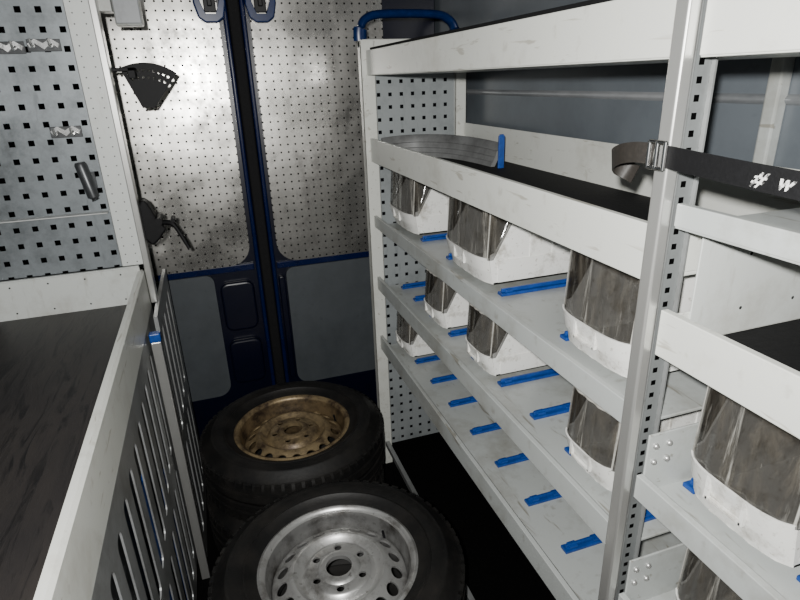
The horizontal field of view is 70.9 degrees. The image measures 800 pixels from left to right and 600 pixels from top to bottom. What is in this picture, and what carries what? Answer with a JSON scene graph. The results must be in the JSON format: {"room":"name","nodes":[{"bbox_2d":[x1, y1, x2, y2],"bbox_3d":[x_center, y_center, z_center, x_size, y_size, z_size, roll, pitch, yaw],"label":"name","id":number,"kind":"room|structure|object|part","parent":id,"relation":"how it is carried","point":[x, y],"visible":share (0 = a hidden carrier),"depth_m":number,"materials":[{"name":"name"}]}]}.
{"room":"vehicle interior","nodes":[
{"label":"vehicle interior","id":0,"kind":"room"},
{"bbox_2d":[184,432,555,599],"bbox_3d":[-0.066,1.270,1.394,1.800,0.030,3.450,-9,23,-17],"label":"floor","id":1,"kind":"structure","parent":0,"point":[496,567],"depth_m":2.25,"materials":[{"name":"black rubber"}]},
{"bbox_2d":[0,0,196,599],"bbox_3d":[-0.673,0.391,0.799,0.468,2.080,2.380,-9,23,-17],"label":"workbench","id":2,"kind":"object","parent":1,"relation":"on","point":[93,505],"visible":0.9,"depth_m":1.57,"materials":[{"name":"grey paint"}]},
{"bbox_2d":[0,41,26,53],"bbox_3d":[-1.070,-0.685,1.521,0.084,0.034,0.058,-9,23,-17],"label":"hook","id":3,"kind":"object","parent":2,"relation":"attached to","point":[6,47],"visible":1,"depth_m":1.54,"materials":[{"name":"metal"}]},
{"bbox_2d":[25,38,61,51],"bbox_3d":[-0.985,-0.703,1.545,0.084,0.034,0.058,-9,23,-17],"label":"hook","id":4,"kind":"object","parent":2,"relation":"attached to","point":[48,44],"visible":1,"depth_m":1.56,"materials":[{"name":"metal"}]},
{"bbox_2d":[0,210,108,223],"bbox_3d":[-1.089,-0.246,1.696,0.380,0.003,0.033,-9,23,-17],"label":"rail","id":5,"kind":"object","parent":2,"relation":"attached to","point":[97,212],"visible":1,"depth_m":1.70,"materials":[{"name":"metal"}]},
{"bbox_2d":[0,305,126,599],"bbox_3d":[-0.677,0.442,0.794,0.442,0.020,2.340,-9,23,-17],"label":"countertop","id":6,"kind":"structure","parent":2,"relation":"on","point":[53,368],"depth_m":1.24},
{"bbox_2d":[49,125,82,137],"bbox_3d":[-0.975,-0.487,1.631,0.084,0.034,0.058,-9,23,-17],"label":"hook","id":7,"kind":"object","parent":2,"relation":"attached to","point":[63,131],"visible":1,"depth_m":1.65,"materials":[{"name":"metal"}]},
{"bbox_2d":[74,161,98,201],"bbox_3d":[-0.946,-0.358,1.700,0.049,0.120,0.042,-9,23,-17],"label":"holder","id":8,"kind":"object","parent":2,"relation":"attached to","point":[88,180],"visible":1,"depth_m":1.69,"materials":[{"name":"grey metal"}]},
{"bbox_2d":[98,0,144,26],"bbox_3d":[-0.823,-0.882,1.645,0.110,0.145,0.085,-9,23,-17],"label":"junction box","id":9,"kind":"object","parent":2,"relation":"attached to","point":[127,13],"visible":0.97,"depth_m":1.64,"materials":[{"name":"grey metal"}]},
{"bbox_3d":[-0.856,-0.871,1.626,0.035,0.070,0.065,-9,23,-17],"label":"mounting arm","id":10,"kind":"part","parent":9,"relation":"part of","materials":[{"name":"grey metal"}]},
{"bbox_3d":[-0.800,-0.878,1.631,0.069,0.135,0.007,-9,23,-17],"label":"box lid","id":11,"kind":"part","parent":9,"relation":"part of","materials":[{"name":"white plastic"}]},
{"bbox_2d":[111,62,175,107],"bbox_3d":[-0.780,-0.660,1.729,0.185,0.132,0.066,-9,23,-17],"label":"holder","id":12,"kind":"object","parent":2,"relation":"attached to","point":[148,91],"visible":0.96,"depth_m":1.75,"materials":[{"name":"plastic"}]},
{"bbox_3d":[-0.835,-0.684,1.697,0.070,0.030,0.060,-9,23,-17],"label":"mounting arm","id":13,"kind":"part","parent":12,"relation":"part of","materials":[{"name":"plastic"}]},
{"bbox_3d":[-0.629,0.867,0.980,0.315,0.820,2.250,-9,23,-17],"label":"drawer","id":14,"kind":"part","parent":2,"relation":"part of","materials":[{"name":"grey metal"}]},
{"bbox_2d":[139,198,190,248],"bbox_3d":[-0.784,-0.257,1.878,0.136,0.173,0.100,-9,23,-17],"label":"clamp","id":15,"kind":"object","parent":2,"relation":"attached to","point":[154,225],"visible":0.98,"depth_m":1.84,"materials":[{"name":"plastic"}]},
{"bbox_3d":[-0.783,-0.272,1.873,0.065,0.025,0.100,-9,23,-17],"label":"screw knob","id":16,"kind":"part","parent":15,"relation":"part of","materials":[{"name":"plastic"}]},
{"bbox_3d":[-0.746,-0.220,1.879,0.082,0.101,0.019,-1,22,3],"label":"lever","id":17,"kind":"part","parent":15,"relation":"part of","materials":[{"name":"plastic"}]},
{"bbox_2d":[148,331,209,579],"bbox_3d":[-0.726,0.556,1.877,0.032,0.985,0.026,-9,23,-17],"label":"support bar","id":18,"kind":"object","parent":1,"relation":"on","point":[155,338],"visible":0.98,"depth_m":1.84,"materials":[{"name":"metal"}]},
{"bbox_2d":[153,269,206,556],"bbox_3d":[-0.840,0.429,2.188,0.012,1.000,0.520,-9,23,-17],"label":"panel","id":19,"kind":"object","parent":1,"relation":"on","point":[164,317],"depth_m":2.13,"materials":[{"name":"grey metal"}]},
{"bbox_2d":[206,435,384,551],"bbox_3d":[-0.411,0.788,2.289,0.700,0.227,0.700,-9,23,-17],"label":"wheel","id":20,"kind":"object","parent":1,"relation":"on","point":[223,526],"visible":0.04,"depth_m":2.07,"materials":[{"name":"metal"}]},
{"bbox_2d":[199,381,383,521],"bbox_3d":[-0.414,0.568,2.215,0.700,0.227,0.700,-9,23,-17],"label":"wheel","id":21,"kind":"object","parent":20,"relation":"on","point":[240,481],"visible":0.91,"depth_m":2.09,"materials":[{"name":"rubber"}]},
{"bbox_2d":[279,553,401,599],"bbox_3d":[-0.169,1.027,1.662,0.700,0.227,0.700,-9,23,-17],"label":"wheel","id":22,"kind":"object","parent":1,"relation":"on","point":[338,567],"visible":0.12,"depth_m":1.81,"materials":[{"name":"metal"}]},
{"bbox_2d":[207,480,464,599],"bbox_3d":[-0.167,0.806,1.589,0.700,0.227,0.700,-9,23,-17],"label":"wheel","id":23,"kind":"object","parent":22,"relation":"on","point":[278,546],"visible":1,"depth_m":1.61,"materials":[{"name":"rubber"}]},
{"bbox_2d":[353,0,799,599],"bbox_3d":[0.302,0.005,1.648,0.426,2.110,1.538,-9,23,-17],"label":"shelving unit","id":24,"kind":"object","parent":1,"relation":"on","point":[580,536],"visible":0.7,"depth_m":1.32,"materials":[{"name":"grey paint"}]},
{"bbox_3d":[0.048,-0.932,2.039,0.410,0.030,0.030,-9,23,-17],"label":"rail","id":25,"kind":"part","parent":24,"relation":"part of","materials":[{"name":"white metal"}]},
{"bbox_3d":[0.030,-0.985,2.012,0.409,0.102,0.048,-9,23,-17],"label":"handle","id":26,"kind":"part","parent":24,"relation":"part of","materials":[{"name":"blue plastic"}]},
{"bbox_3d":[0.089,-0.139,2.351,0.355,1.675,0.003,-9,23,-17],"label":"panel","id":27,"kind":"part","parent":24,"relation":"part of","materials":[{"name":"grey metal"}]},
{"bbox_2d":[396,311,433,356],"bbox_3d":[0.141,0.102,2.322,0.312,0.182,0.160,-9,23,-17],"label":"storage bin","id":28,"kind":"object","parent":24,"relation":"on","point":[407,337],"visible":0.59,"depth_m":2.25,"materials":[{"name":"white plastic"}]},
{"bbox_2d":[390,170,462,234],"bbox_3d":[0.136,-0.387,2.090,0.322,0.207,0.265,-9,23,-17],"label":"storage bin","id":29,"kind":"object","parent":24,"relation":"on","point":[419,208],"visible":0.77,"depth_m":1.98,"materials":[{"name":"white plastic"}]},
{"bbox_3d":[0.351,0.881,1.991,0.385,0.025,1.467,-9,23,-17],"label":"rail","id":30,"kind":"part","parent":24,"relation":"part of","materials":[{"name":"grey metal"}]},
{"bbox_2d":[381,134,497,166],"bbox_3d":[0.164,-0.534,1.980,0.494,0.078,0.156,15,27,37],"label":"band","id":31,"kind":"object","parent":24,"relation":"on","point":[465,148],"visible":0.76,"depth_m":2.02,"materials":[{"name":"grey metal"}]},
{"bbox_2d":[424,267,477,328],"bbox_3d":[0.241,-0.032,1.923,0.312,0.182,0.160,-9,23,-17],"label":"storage bin","id":32,"kind":"object","parent":24,"relation":"on","point":[445,306],"visible":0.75,"depth_m":1.85,"materials":[{"name":"white plastic"}]},
{"bbox_2d":[497,134,504,167],"bbox_3d":[0.317,-0.466,1.761,0.020,0.104,0.006,-9,23,-17],"label":"divider","id":33,"kind":"object","parent":24,"relation":"on","point":[501,138],"visible":1,"depth_m":1.76,"materials":[{"name":"blue plastic"}]},
{"bbox_2d":[465,302,546,375],"bbox_3d":[0.350,0.083,1.622,0.312,0.182,0.160,-9,23,-17],"label":"storage bin","id":34,"kind":"object","parent":24,"relation":"on","point":[495,350],"visible":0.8,"depth_m":1.55,"materials":[{"name":"white plastic"}]},
{"bbox_2d":[446,196,578,283],"bbox_3d":[0.313,-0.202,1.598,0.322,0.212,0.275,-9,23,-17],"label":"storage bin","id":35,"kind":"object","parent":24,"relation":"on","point":[493,249],"visible":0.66,"depth_m":1.50,"materials":[{"name":"white plastic"}]},
{"bbox_3d":[0.325,0.150,1.702,0.385,0.054,1.467,-9,23,-17],"label":"shelf","id":36,"kind":"part","parent":24,"relation":"part of","materials":[{"name":"grey metal"}]},
{"bbox_3d":[0.334,0.400,1.801,0.385,0.062,1.467,-9,23,-17],"label":"shelf","id":37,"kind":"part","parent":24,"relation":"part of","materials":[{"name":"grey metal"}]},
{"bbox_3d":[0.317,-0.088,1.608,0.385,0.045,1.467,-9,23,-17],"label":"shelf","id":38,"kind":"part","parent":24,"relation":"part of","materials":[{"name":"grey metal"}]},
{"bbox_3d":[0.298,-0.619,1.398,0.385,0.082,1.467,-9,23,-17],"label":"shelf","id":39,"kind":"part","parent":24,"relation":"part of","materials":[{"name":"white metal"}]},
{"bbox_3d":[0.307,-0.357,1.502,0.385,0.120,1.467,-9,23,-17],"label":"shelf","id":40,"kind":"part","parent":24,"relation":"part of","materials":[{"name":"white metal"}]},
{"bbox_2d":[562,249,695,377],"bbox_3d":[0.497,-0.007,1.089,0.322,0.212,0.215,-9,23,-17],"label":"storage bin","id":41,"kind":"object","parent":24,"relation":"on","point":[599,314],"visible":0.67,"depth_m":1.07,"materials":[{"name":"white plastic"}]},
{"bbox_2d":[565,385,718,490],"bbox_3d":[0.511,0.254,1.175,0.312,0.182,0.160,-9,23,-17],"label":"storage bin","id":42,"kind":"object","parent":24,"relation":"on","point":[593,440],"visible":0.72,"depth_m":1.13,"materials":[{"name":"white plastic"}]},
{"bbox_3d":[0.367,0.289,0.924,0.020,2.110,0.024,-9,23,-17],"label":"post","id":43,"kind":"part","parent":24,"relation":"part of","materials":[{"name":"metal"}]},
{"bbox_2d":[612,139,799,200],"bbox_3d":[0.461,-0.057,0.430,0.047,0.070,0.905,-9,23,-17],"label":"strap","id":44,"kind":"object","parent":24,"relation":"attached to","point":[773,180],"visible":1,"depth_m":0.66,"materials":[{"name":"fabric"}]},
{"bbox_2d":[618,0,799,599],"bbox_3d":[0.697,0.416,0.573,0.405,2.110,0.886,-9,23,-17],"label":"shelving unit","id":45,"kind":"object","parent":1,"relation":"on","point":[739,336],"visible":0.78,"depth_m":0.78,"materials":[{"name":"grey paint"}]},
{"bbox_3d":[0.706,0.624,0.683,0.385,0.118,0.836,-9,23,-17],"label":"shelf","id":46,"kind":"part","parent":45,"relation":"part of","materials":[{"name":"grey metal"}]},
{"bbox_2d":[676,548,742,599],"bbox_3d":[0.626,0.463,0.901,0.332,0.207,0.180,-9,23,-17],"label":"storage bin","id":47,"kind":"object","parent":45,"relation":"on","point":[701,583],"visible":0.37,"depth_m":0.93,"materials":[{"name":"white plastic"}]},
{"bbox_3d":[0.697,0.382,0.588,0.385,0.118,0.836,-9,23,-17],"label":"shelf","id":48,"kind":"part","parent":45,"relation":"part of","materials":[{"name":"grey metal"}]},
{"bbox_3d":[0.688,0.130,0.488,0.385,0.136,0.836,-9,23,-17],"label":"shelf","id":49,"kind":"part","parent":45,"relation":"part of","materials":[{"name":"white metal"}]},
{"bbox_3d":[0.683,-0.009,0.433,0.385,0.056,0.836,-9,23,-17],"label":"shelf","id":50,"kind":"part","parent":45,"relation":"part of","materials":[{"name":"grey metal"}]},
{"bbox_3d":[0.560,-0.036,0.845,0.294,0.165,0.003,-9,23,-17],"label":"panel","id":51,"kind":"part","parent":45,"relation":"part of","materials":[{"name":"metal"}]},
{"bbox_2d":[691,386,799,567],"bbox_3d":[0.611,0.207,0.820,0.332,0.222,0.180,-9,23,-17],"label":"storage bin","id":52,"kind":"object","parent":45,"relation":"on","point":[745,468],"visible":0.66,"depth_m":0.80,"materials":[{"name":"white plastic"}]},
{"bbox_3d":[0.676,-0.218,0.350,0.385,0.082,0.836,-9,23,-17],"label":"shelf","id":53,"kind":"part","parent":45,"relation":"part of","materials":[{"name":"white metal"}]},
{"bbox_2d":[434,0,799,265],"bbox_3d":[0.732,0.141,1.251,0.040,2.120,3.450,-9,23,-17],"label":"wall","id":54,"kind":"structure","parent":0,"point":[732,129],"depth_m":1.49,"materials":[{"name":"grey metal"}]},
{"bbox_2d":[466,89,799,105],"bbox_3d":[0.619,-0.447,1.239,0.008,0.020,2.700,-9,23,-17],"label":"trim","id":55,"kind":"structure","parent":54,"relation":"attached to","point":[736,98],"depth_m":1.41,"materials":[{"name":"grey metal"}]},
{"bbox_2d":[752,57,795,165],"bbox_3d":[0.684,-0.454,0.993,0.026,0.820,0.028,-9,23,-17],"label":"trim","id":56,"kind":"structure","parent":54,"relation":"attached to","point":[781,70],"depth_m":1.03,"materials":[{"name":"grey metal"}]},
{"bbox_3d":[-0.935,0.399,0.747,0.040,2.120,3.450,-9,23,-17],"label":"wall","id":57,"kind":"structure","parent":0,"visible":0},
{"bbox_2d":[42,0,275,439],"bbox_3d":[-1.028,-0.234,2.330,0.854,2.100,0.100,-9,23,-17],"label":"door","id":58,"kind":"structure","parent":57,"relation":"in","point":[187,152],"depth_m":2.31,"materials":[{"name":"blue paint"}]},
{"bbox_3d":[-1.011,-0.620,2.181,0.714,1.095,0.017,-9,23,-17],"label":"perforated panel","id":59,"kind":"part","parent":58,"relation":"part of","materials":[{"name":"metal"}]},
{"bbox_3d":[-1.063,0.206,2.479,0.545,0.595,0.017,-9,23,-17],"label":"panel","id":60,"kind":"part","parent":58,"relation":"part of","materials":[{"name":"grey plastic"}]},
{"bbox_3d":[-0.708,-1.143,2.063,0.044,0.155,0.029,-9,23,-17],"label":"latch plate","id":61,"kind":"part","parent":58,"relation":"part of","materials":[{"name":"black plastic"}]},
{"bbox_2d":[226,0,284,383],"bbox_3d":[-0.605,-0.297,2.453,0.042,2.100,0.070,-9,23,-17],"label":"door seal","id":62,"kind":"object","parent":57,"relation":"attached to","point":[233,10],"depth_m":2.34,"materials":[{"name":"black rubber"}]},
{"bbox_2d":[238,0,434,404],"bbox_3d":[-0.206,-0.361,2.578,0.810,2.100,0.100,-9,23,-17],"label":"door","id":63,"kind":"structure","parent":57,"relation":"in","point":[301,56],"depth_m":2.42,"materials":[{"name":"blue paint"}]},
{"bbox_3d":[-0.533,-1.170,2.116,0.044,0.155,0.029,-9,23,-17],"label":"latch plate","id":64,"kind":"part","parent":63,"relation":"part of","materials":[{"name":"black plastic"}]},
{"bbox_3d":[-0.312,-0.723,2.394,0.530,1.105,0.017,-9,23,-17],"label":"perforated panel","id":65,"kind":"part","parent":63,"relation":"part of","materials":[{"name":"metal"}]},
{"bbox_3d":[-0.271,0.093,2.721,0.503,0.595,0.017,-9,23,-17],"label":"panel","id":66,"kind":"part","parent":63,"relation":"part of","materials":[{"name":"grey plastic"}]}
]}

